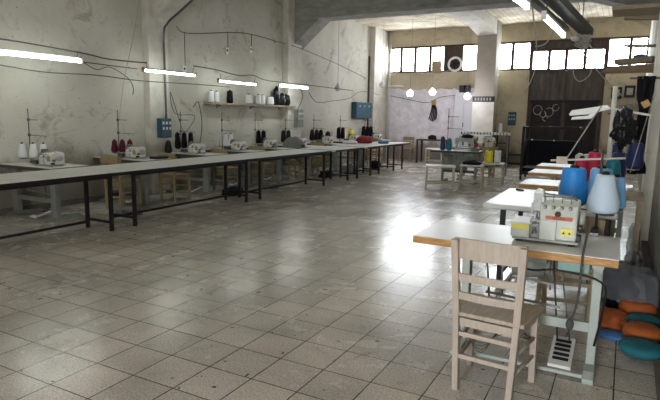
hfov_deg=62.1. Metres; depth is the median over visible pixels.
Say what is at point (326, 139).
machine
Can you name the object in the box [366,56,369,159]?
trim
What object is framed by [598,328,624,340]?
cloth
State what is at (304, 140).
machine
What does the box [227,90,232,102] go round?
thread cone
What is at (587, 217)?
cord
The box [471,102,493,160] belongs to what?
board
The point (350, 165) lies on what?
heap
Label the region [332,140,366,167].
table
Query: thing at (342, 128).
thread cone
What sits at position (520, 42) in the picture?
window
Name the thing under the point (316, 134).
thread cone
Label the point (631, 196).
side table
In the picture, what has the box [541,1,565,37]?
lamp
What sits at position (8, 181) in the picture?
table
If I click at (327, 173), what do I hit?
heap
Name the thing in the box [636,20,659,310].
wall
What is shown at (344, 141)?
cloth bundle
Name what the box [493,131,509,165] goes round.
stand
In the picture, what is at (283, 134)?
thread cone
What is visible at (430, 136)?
cloth bundle
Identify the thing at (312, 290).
floor
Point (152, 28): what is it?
pilaster
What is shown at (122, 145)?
thread cone
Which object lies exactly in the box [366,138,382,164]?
wooden chair
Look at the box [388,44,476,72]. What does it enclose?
window
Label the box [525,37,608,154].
door
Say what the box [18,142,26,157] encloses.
thread cone
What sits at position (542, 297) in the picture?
wooden chair
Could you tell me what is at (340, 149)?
table
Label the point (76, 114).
wall
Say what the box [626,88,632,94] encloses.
picture
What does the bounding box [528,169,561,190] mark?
table
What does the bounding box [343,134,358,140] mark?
machine
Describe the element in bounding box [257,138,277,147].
machine
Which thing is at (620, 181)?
thread cone
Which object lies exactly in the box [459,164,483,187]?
stool
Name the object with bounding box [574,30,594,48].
wire tangle
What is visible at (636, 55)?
cloth bundle
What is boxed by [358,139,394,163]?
table
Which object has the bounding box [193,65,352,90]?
cable
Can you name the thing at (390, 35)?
drain pipe
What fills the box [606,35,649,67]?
window
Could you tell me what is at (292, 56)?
pilaster
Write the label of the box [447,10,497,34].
beam
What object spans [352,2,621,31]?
ceiling
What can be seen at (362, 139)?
cloth bag
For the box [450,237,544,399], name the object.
wooden chair
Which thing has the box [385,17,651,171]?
wall
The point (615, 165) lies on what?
thread cone
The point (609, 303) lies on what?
bag
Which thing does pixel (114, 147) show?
thread cone
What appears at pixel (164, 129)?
box
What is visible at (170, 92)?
cable
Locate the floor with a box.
[0,159,656,399]
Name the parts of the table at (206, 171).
stand leg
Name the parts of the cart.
post, panel, post, rail, rail, panel, post, post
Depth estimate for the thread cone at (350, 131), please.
16.73 m
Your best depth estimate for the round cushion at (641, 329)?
3.65 m
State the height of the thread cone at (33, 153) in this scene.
0.229 m
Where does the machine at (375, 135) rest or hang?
on the table at (384, 148)
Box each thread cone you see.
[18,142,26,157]
[29,142,37,157]
[40,142,46,151]
[111,139,117,152]
[119,139,125,151]
[165,140,171,152]
[175,132,180,148]
[182,132,186,147]
[188,132,193,141]
[208,90,213,101]
[214,91,218,102]
[223,133,227,145]
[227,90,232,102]
[245,93,252,103]
[256,94,260,104]
[256,130,260,143]
[261,94,264,104]
[261,130,265,142]
[267,96,273,104]
[281,130,285,141]
[286,130,290,138]
[309,129,314,139]
[314,129,318,139]
[319,129,322,139]
[336,127,340,138]
[341,127,344,138]
[347,129,353,137]
[361,126,365,135]
[366,126,369,135]
[369,126,372,136]
[440,136,444,149]
[446,138,451,149]
[485,150,492,162]
[494,150,500,162]
[498,123,502,132]
[558,164,586,205]
[575,156,589,180]
[586,165,612,203]
[586,171,619,214]
[588,150,603,170]
[606,157,620,174]
[612,142,621,154]
[612,150,625,177]
[614,174,626,209]
[626,140,643,169]
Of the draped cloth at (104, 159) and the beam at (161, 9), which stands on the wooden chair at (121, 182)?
the draped cloth at (104, 159)
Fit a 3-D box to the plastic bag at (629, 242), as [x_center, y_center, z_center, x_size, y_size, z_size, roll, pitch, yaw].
[3.456,0.420,6.220,0.149,0.391,0.432,6,10,28]
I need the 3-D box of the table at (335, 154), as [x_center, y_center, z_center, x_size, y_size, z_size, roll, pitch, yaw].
[-0.141,-1.181,15.048,1.180,0.750,0.605,6,10,28]
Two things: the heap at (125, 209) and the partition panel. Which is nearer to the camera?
the heap at (125, 209)
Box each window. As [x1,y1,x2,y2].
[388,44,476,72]
[499,41,531,70]
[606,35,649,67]
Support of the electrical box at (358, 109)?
attached to the wall at (76, 114)
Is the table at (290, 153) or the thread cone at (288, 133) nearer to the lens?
the table at (290, 153)
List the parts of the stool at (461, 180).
leg, seat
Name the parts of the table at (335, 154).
stand leg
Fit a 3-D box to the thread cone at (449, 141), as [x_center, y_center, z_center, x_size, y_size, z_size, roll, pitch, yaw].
[2.770,-1.297,12.717,0.120,0.284,0.119,6,10,28]
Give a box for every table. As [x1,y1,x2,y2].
[0,161,88,222]
[0,167,124,239]
[78,156,255,225]
[93,155,170,206]
[166,151,227,195]
[205,148,263,187]
[217,149,330,199]
[243,147,295,181]
[274,144,318,176]
[300,146,362,180]
[304,142,342,171]
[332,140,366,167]
[332,143,392,175]
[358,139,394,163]
[372,141,410,170]
[413,219,620,385]
[415,139,446,162]
[430,149,482,184]
[452,147,497,176]
[483,188,618,279]
[519,178,632,256]
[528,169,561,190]
[536,163,571,179]
[610,191,643,250]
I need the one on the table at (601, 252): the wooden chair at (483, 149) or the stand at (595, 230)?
the stand at (595, 230)
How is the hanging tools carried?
hanging from the hook block
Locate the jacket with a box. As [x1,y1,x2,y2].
[282,137,305,166]
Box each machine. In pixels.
[30,149,65,165]
[117,144,146,158]
[180,141,205,153]
[224,139,246,150]
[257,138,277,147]
[295,136,306,145]
[316,135,333,143]
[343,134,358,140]
[372,133,382,139]
[453,137,475,150]
[458,134,477,146]
[478,135,495,147]
[510,188,585,246]
[574,149,606,165]
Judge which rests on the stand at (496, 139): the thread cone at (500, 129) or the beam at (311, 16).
the thread cone at (500, 129)
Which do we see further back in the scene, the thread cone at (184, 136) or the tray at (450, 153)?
the tray at (450, 153)
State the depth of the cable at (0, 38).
7.97 m
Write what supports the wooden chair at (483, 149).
on the floor
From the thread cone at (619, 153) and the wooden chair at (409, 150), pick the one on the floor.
the wooden chair at (409, 150)
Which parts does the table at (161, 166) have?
leg, floor rail, rail, leg, leg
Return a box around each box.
[157,118,171,137]
[294,109,303,126]
[459,85,464,92]
[465,85,470,91]
[508,112,516,124]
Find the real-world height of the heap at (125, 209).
0.136 m
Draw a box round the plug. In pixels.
[565,318,573,329]
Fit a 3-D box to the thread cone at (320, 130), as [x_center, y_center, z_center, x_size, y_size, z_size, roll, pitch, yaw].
[-0.252,-1.813,15.215,0.150,0.304,0.148,6,10,28]
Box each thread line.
[567,106,601,156]
[630,97,653,172]
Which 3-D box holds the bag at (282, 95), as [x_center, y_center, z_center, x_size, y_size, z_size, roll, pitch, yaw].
[-1.221,-2.547,13.809,0.191,0.329,0.200,6,10,28]
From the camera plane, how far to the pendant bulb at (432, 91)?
16.17 m
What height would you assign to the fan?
0.500 m
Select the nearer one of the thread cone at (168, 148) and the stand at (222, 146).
the thread cone at (168, 148)
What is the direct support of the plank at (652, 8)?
attached to the wall at (654, 229)
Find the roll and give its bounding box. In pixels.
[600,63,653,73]
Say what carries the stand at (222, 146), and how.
on the table at (206, 150)
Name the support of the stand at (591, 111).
on the table at (513, 199)
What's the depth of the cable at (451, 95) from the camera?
18.93 m
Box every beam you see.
[152,0,189,19]
[295,0,659,49]
[417,0,447,5]
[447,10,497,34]
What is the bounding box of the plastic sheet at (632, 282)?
[601,259,658,307]
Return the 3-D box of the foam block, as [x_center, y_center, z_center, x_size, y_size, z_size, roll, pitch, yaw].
[2.718,-0.827,4.713,0.081,0.081,0.070,6,10,28]
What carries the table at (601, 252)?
on the floor
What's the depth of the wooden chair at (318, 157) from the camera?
14.20 m
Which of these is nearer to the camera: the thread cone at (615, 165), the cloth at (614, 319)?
the cloth at (614, 319)
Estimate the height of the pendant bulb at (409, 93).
2.330 m
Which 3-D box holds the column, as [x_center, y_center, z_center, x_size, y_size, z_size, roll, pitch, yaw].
[4.922,-3.311,17.268,0.600,4.450,0.600,6,10,28]
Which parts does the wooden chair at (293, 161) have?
leg, leg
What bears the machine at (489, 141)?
on the table at (479, 156)
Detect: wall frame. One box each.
[611,87,621,98]
[624,85,635,97]
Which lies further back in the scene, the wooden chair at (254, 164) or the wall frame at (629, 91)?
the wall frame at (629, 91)
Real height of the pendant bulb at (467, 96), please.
2.390 m
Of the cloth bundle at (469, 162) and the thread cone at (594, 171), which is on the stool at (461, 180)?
the cloth bundle at (469, 162)
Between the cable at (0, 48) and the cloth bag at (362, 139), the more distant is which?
the cloth bag at (362, 139)
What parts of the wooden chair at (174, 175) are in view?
leg, rail, leg, seat, leg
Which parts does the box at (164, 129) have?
door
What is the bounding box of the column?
[474,20,501,136]
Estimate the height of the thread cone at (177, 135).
0.324 m
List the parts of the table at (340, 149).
leg, leg, leg, leg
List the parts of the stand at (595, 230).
guide rod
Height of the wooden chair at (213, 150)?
0.826 m
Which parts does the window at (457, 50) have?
fan panel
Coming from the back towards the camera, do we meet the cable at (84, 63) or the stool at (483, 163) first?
the stool at (483, 163)
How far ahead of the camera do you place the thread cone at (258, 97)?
12.89 m
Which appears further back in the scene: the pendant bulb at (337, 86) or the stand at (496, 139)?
the stand at (496, 139)
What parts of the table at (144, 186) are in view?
stand leg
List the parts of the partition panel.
locker door, locker door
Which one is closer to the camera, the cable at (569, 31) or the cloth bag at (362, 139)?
the cable at (569, 31)
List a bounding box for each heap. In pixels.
[115,206,142,215]
[221,186,242,195]
[262,181,279,188]
[318,170,332,177]
[343,164,355,172]
[371,160,380,168]
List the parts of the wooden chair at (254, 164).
leg, rail, seat, leg, leg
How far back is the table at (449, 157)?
12.68 m
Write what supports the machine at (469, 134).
on the table at (479, 156)
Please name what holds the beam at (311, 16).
attached to the ceiling
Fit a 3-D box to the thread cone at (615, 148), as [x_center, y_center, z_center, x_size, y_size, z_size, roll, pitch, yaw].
[3.017,-0.478,5.783,0.140,0.264,0.139,6,10,28]
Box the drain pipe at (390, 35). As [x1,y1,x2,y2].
[386,32,391,158]
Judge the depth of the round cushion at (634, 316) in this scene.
3.91 m
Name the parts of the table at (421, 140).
leg, leg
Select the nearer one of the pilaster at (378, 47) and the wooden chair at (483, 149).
the wooden chair at (483, 149)
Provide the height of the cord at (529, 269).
0.504 m
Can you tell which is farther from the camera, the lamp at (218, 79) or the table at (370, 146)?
the table at (370, 146)
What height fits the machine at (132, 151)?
0.227 m
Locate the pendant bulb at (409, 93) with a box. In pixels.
[407,26,412,95]
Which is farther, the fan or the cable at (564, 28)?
the fan
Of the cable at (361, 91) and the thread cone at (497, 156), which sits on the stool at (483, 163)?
the thread cone at (497, 156)
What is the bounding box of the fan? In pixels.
[448,57,461,71]
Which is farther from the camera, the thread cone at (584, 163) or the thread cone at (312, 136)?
the thread cone at (312, 136)
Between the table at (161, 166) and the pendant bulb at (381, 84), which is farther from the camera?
the pendant bulb at (381, 84)
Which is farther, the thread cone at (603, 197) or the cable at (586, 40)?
the cable at (586, 40)
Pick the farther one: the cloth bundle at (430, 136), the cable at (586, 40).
the cloth bundle at (430, 136)
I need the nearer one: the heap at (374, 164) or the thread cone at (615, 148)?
the thread cone at (615, 148)
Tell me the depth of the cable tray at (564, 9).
5.70 m
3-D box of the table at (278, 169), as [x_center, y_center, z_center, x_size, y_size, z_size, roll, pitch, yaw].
[-1.444,-0.834,12.651,1.180,0.750,0.605,6,10,28]
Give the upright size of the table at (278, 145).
0.750 m
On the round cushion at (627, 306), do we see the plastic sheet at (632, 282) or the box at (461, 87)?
the plastic sheet at (632, 282)
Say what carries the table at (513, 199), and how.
on the floor
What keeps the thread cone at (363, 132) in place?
on the stand
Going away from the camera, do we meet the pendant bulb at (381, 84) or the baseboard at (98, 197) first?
the baseboard at (98, 197)
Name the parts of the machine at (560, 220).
cloth plate, plate, plate, lift lever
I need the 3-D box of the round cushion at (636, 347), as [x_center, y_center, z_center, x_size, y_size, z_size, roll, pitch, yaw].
[1.981,0.942,3.489,0.264,0.070,0.264,6,10,28]
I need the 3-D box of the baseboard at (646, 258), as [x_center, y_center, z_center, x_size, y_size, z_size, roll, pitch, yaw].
[1.149,1.252,1.737,0.080,0.035,11.600,6,10,28]
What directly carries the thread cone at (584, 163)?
on the stand at (591, 111)
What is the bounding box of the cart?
[519,126,583,179]
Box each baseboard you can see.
[0,190,137,215]
[640,240,659,399]
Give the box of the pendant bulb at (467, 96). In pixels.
[464,38,470,98]
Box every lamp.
[0,49,82,62]
[142,64,196,76]
[217,74,256,85]
[278,79,307,88]
[514,0,530,10]
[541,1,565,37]
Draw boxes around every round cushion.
[618,300,656,315]
[618,337,659,359]
[622,321,659,342]
[626,312,659,328]
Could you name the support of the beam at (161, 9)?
attached to the ceiling
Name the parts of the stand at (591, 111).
guide arm, guide rod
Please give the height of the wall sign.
0.180 m
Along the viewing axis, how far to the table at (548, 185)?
6.36 m
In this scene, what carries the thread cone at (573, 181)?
on the stand at (595, 230)
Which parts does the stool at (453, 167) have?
leg, seat, leg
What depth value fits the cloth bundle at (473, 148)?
12.43 m
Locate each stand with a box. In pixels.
[19,109,45,162]
[112,110,132,152]
[175,112,194,151]
[219,112,235,148]
[445,114,462,146]
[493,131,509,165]
[551,150,625,235]
[569,86,650,182]
[623,146,650,170]
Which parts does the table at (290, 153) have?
leg, leg, floor rail, rail, leg, leg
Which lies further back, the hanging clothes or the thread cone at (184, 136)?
the thread cone at (184, 136)
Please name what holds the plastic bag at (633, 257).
on the floor
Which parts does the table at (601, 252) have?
stand leg, motor, pedal rod, pedal chain, stand leg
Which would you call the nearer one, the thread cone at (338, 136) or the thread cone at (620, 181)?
the thread cone at (620, 181)
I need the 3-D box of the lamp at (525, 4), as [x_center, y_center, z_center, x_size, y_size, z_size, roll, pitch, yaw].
[1.281,-1.565,3.953,0.044,0.169,1.288,6,10,32]
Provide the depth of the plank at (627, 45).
10.13 m
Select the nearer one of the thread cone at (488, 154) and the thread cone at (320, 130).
the thread cone at (488, 154)
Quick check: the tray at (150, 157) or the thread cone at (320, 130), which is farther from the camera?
the thread cone at (320, 130)
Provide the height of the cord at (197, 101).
0.841 m
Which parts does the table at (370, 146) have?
leg, leg, leg, leg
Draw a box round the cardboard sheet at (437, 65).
[432,61,441,73]
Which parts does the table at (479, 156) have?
modesty panel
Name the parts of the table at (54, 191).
stand leg, stand leg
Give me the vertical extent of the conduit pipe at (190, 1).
2.477 m
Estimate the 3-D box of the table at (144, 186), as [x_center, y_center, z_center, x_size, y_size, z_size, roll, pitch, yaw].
[-3.315,-0.335,9.209,1.180,0.750,0.605,6,10,28]
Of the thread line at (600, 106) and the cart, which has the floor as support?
the cart
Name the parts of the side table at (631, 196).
leg, leg, leg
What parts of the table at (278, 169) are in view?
stand leg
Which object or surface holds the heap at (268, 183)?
on the floor
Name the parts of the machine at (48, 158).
plate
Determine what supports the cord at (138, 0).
hanging from the ceiling
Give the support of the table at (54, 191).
on the floor
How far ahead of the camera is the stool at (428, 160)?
17.53 m
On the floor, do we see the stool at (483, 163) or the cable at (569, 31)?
the stool at (483, 163)
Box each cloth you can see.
[100,155,121,163]
[598,306,627,330]
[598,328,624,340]
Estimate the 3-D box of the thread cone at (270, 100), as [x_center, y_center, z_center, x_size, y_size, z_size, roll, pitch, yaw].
[-1.457,-2.431,13.382,0.180,0.224,0.178,6,10,28]
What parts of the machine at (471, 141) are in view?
arm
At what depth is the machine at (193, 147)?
10.32 m
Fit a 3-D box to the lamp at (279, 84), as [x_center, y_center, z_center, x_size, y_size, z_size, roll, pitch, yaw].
[-0.869,-2.819,13.373,0.081,0.169,1.338,6,10,28]
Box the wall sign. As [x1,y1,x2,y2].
[472,96,494,101]
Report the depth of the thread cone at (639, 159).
5.54 m
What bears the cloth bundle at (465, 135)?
on the machine at (471, 141)
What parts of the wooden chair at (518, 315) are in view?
leg, leg, rail, seat, leg, leg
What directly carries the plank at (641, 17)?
attached to the wall at (654, 229)
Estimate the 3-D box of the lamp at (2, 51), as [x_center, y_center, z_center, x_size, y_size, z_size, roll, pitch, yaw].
[-4.004,-2.042,7.594,0.081,0.169,1.338,6,10,28]
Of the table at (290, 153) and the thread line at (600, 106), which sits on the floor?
the table at (290, 153)
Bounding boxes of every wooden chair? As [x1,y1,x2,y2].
[102,157,141,208]
[156,152,191,200]
[210,148,237,189]
[248,146,274,183]
[287,146,309,179]
[310,142,329,173]
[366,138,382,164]
[398,137,414,161]
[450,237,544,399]
[473,147,497,181]
[535,218,605,324]
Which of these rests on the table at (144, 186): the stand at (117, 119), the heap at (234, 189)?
the stand at (117, 119)
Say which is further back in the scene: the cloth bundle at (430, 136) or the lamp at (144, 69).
the cloth bundle at (430, 136)
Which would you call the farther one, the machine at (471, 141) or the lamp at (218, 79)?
the machine at (471, 141)
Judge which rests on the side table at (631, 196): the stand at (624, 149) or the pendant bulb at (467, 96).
the stand at (624, 149)
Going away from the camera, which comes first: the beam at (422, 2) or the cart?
the beam at (422, 2)
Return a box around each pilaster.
[141,0,170,193]
[282,0,301,172]
[368,27,388,159]
[640,13,659,241]
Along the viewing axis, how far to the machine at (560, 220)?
3.31 m
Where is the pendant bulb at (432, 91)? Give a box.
[429,22,435,94]
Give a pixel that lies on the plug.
(569, 323)
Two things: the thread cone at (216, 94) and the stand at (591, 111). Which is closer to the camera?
the stand at (591, 111)
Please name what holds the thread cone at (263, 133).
on the stand
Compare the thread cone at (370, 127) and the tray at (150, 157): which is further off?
the thread cone at (370, 127)
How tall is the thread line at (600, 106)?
0.409 m
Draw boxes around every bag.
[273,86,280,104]
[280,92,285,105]
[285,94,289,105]
[355,135,372,142]
[602,298,618,308]
[609,105,637,149]
[624,249,642,266]
[626,222,639,252]
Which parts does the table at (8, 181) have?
floor rail, rail, leg, leg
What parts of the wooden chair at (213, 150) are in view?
leg, rail, seat, leg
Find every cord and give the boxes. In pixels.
[118,0,138,128]
[193,101,201,141]
[515,267,606,346]
[570,216,588,319]
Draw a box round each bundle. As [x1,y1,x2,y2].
[343,140,357,143]
[428,135,436,138]
[462,134,472,137]
[463,160,481,164]
[471,147,479,150]
[571,35,579,41]
[633,54,647,56]
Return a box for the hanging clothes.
[627,76,655,173]
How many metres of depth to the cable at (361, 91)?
15.50 m
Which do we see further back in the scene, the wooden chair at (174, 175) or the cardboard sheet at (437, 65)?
the cardboard sheet at (437, 65)
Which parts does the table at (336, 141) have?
stand leg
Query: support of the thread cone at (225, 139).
on the stand at (222, 146)
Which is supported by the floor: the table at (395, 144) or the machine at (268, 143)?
the table at (395, 144)
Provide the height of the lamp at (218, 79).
0.169 m
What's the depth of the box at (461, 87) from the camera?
17.92 m
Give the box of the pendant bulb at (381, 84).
[379,34,384,87]
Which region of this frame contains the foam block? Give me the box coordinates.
[641,99,650,107]
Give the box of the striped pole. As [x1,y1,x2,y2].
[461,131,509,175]
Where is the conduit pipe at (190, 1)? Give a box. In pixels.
[163,0,193,117]
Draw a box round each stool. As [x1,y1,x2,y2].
[424,148,445,164]
[425,164,455,189]
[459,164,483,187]
[479,162,504,185]
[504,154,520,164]
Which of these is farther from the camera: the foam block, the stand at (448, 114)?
the stand at (448, 114)
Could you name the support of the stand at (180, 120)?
on the table at (206, 171)
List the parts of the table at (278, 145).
stand leg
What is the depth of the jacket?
12.65 m
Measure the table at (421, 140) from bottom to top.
0.780 m
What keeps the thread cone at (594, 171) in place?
on the stand at (595, 230)
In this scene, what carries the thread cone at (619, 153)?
on the stand at (591, 111)
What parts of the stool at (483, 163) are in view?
seat, leg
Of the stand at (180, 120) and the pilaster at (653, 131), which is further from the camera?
the stand at (180, 120)
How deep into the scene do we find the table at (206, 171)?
10.27 m
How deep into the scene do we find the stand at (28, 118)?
7.94 m
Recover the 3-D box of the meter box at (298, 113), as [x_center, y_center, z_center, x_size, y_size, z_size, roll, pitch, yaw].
[-0.812,-2.152,14.414,0.122,0.460,0.320,6,10,28]
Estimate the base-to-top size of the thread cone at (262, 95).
0.244 m
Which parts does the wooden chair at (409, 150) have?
rail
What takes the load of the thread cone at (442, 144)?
on the table at (449, 157)
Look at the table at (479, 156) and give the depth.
14.06 m
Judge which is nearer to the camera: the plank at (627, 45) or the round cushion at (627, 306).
the round cushion at (627, 306)
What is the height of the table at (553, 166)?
0.750 m
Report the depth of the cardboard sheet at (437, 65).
18.58 m
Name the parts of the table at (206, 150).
stand leg, stand leg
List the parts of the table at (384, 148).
stand leg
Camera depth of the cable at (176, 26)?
12.61 m
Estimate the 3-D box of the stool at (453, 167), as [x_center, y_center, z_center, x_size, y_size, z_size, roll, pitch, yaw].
[2.345,-0.493,11.677,0.620,0.501,0.420,3,9,10]
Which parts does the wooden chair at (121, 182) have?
leg, leg, seat, leg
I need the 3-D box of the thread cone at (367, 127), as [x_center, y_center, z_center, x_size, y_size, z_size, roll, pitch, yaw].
[1.242,-2.270,18.146,0.160,0.364,0.158,6,10,28]
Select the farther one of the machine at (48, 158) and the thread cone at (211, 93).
the thread cone at (211, 93)
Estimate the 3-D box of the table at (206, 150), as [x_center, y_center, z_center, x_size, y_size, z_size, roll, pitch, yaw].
[-2.013,-0.682,11.605,1.180,0.750,0.605,6,10,28]
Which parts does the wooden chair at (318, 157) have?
leg, rail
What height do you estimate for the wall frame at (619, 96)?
0.340 m
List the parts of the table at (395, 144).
leg, leg, leg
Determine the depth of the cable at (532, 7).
10.73 m
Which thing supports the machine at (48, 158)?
on the table at (54, 191)
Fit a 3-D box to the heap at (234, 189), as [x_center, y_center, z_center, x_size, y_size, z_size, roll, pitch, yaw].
[-1.832,-0.176,10.268,0.413,0.162,0.469,6,10,28]
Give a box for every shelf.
[203,102,295,109]
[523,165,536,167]
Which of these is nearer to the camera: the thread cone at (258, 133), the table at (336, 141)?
the thread cone at (258, 133)
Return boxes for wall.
[0,0,370,208]
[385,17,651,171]
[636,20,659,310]
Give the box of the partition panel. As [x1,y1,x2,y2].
[453,92,473,145]
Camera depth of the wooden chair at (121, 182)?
8.50 m
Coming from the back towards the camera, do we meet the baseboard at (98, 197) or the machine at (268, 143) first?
the machine at (268, 143)
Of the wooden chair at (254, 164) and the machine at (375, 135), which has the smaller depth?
the wooden chair at (254, 164)
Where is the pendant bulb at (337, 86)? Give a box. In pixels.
[335,44,340,90]
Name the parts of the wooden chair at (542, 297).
leg, leg, seat, leg, rail, leg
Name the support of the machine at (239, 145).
on the table at (206, 150)
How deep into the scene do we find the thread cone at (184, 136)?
10.61 m
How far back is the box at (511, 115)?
17.55 m
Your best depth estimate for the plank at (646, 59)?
10.17 m
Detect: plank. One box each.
[612,3,659,16]
[614,56,654,65]
[623,44,655,47]
[624,14,658,19]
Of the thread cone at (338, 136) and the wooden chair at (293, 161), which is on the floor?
the wooden chair at (293, 161)
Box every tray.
[149,156,167,158]
[450,153,464,154]
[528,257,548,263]
[530,0,592,34]
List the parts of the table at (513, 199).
leg, leg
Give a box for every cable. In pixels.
[0,38,146,63]
[0,48,137,68]
[0,64,227,86]
[84,63,133,94]
[170,92,194,130]
[176,26,364,77]
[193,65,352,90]
[309,91,377,102]
[392,95,454,102]
[524,7,536,93]
[535,28,569,46]
[569,31,622,95]
[573,40,592,81]
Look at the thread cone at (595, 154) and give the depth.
4.96 m
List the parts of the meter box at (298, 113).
door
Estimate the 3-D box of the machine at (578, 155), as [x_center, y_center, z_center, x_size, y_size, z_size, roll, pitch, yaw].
[3.085,-0.378,6.323,0.493,0.425,0.180,6,10,28]
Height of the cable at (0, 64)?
0.105 m
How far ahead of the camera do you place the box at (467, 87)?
17.83 m
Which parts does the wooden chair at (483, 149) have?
leg, rail, leg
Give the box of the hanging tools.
[429,105,436,121]
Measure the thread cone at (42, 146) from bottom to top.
0.229 m
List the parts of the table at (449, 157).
stand leg, modesty panel, stand leg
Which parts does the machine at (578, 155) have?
arm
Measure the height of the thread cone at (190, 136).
0.324 m
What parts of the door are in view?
plate, lock rail, panel, plate, lock rail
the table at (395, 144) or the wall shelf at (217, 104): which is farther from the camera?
the table at (395, 144)
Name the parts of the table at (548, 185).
stand leg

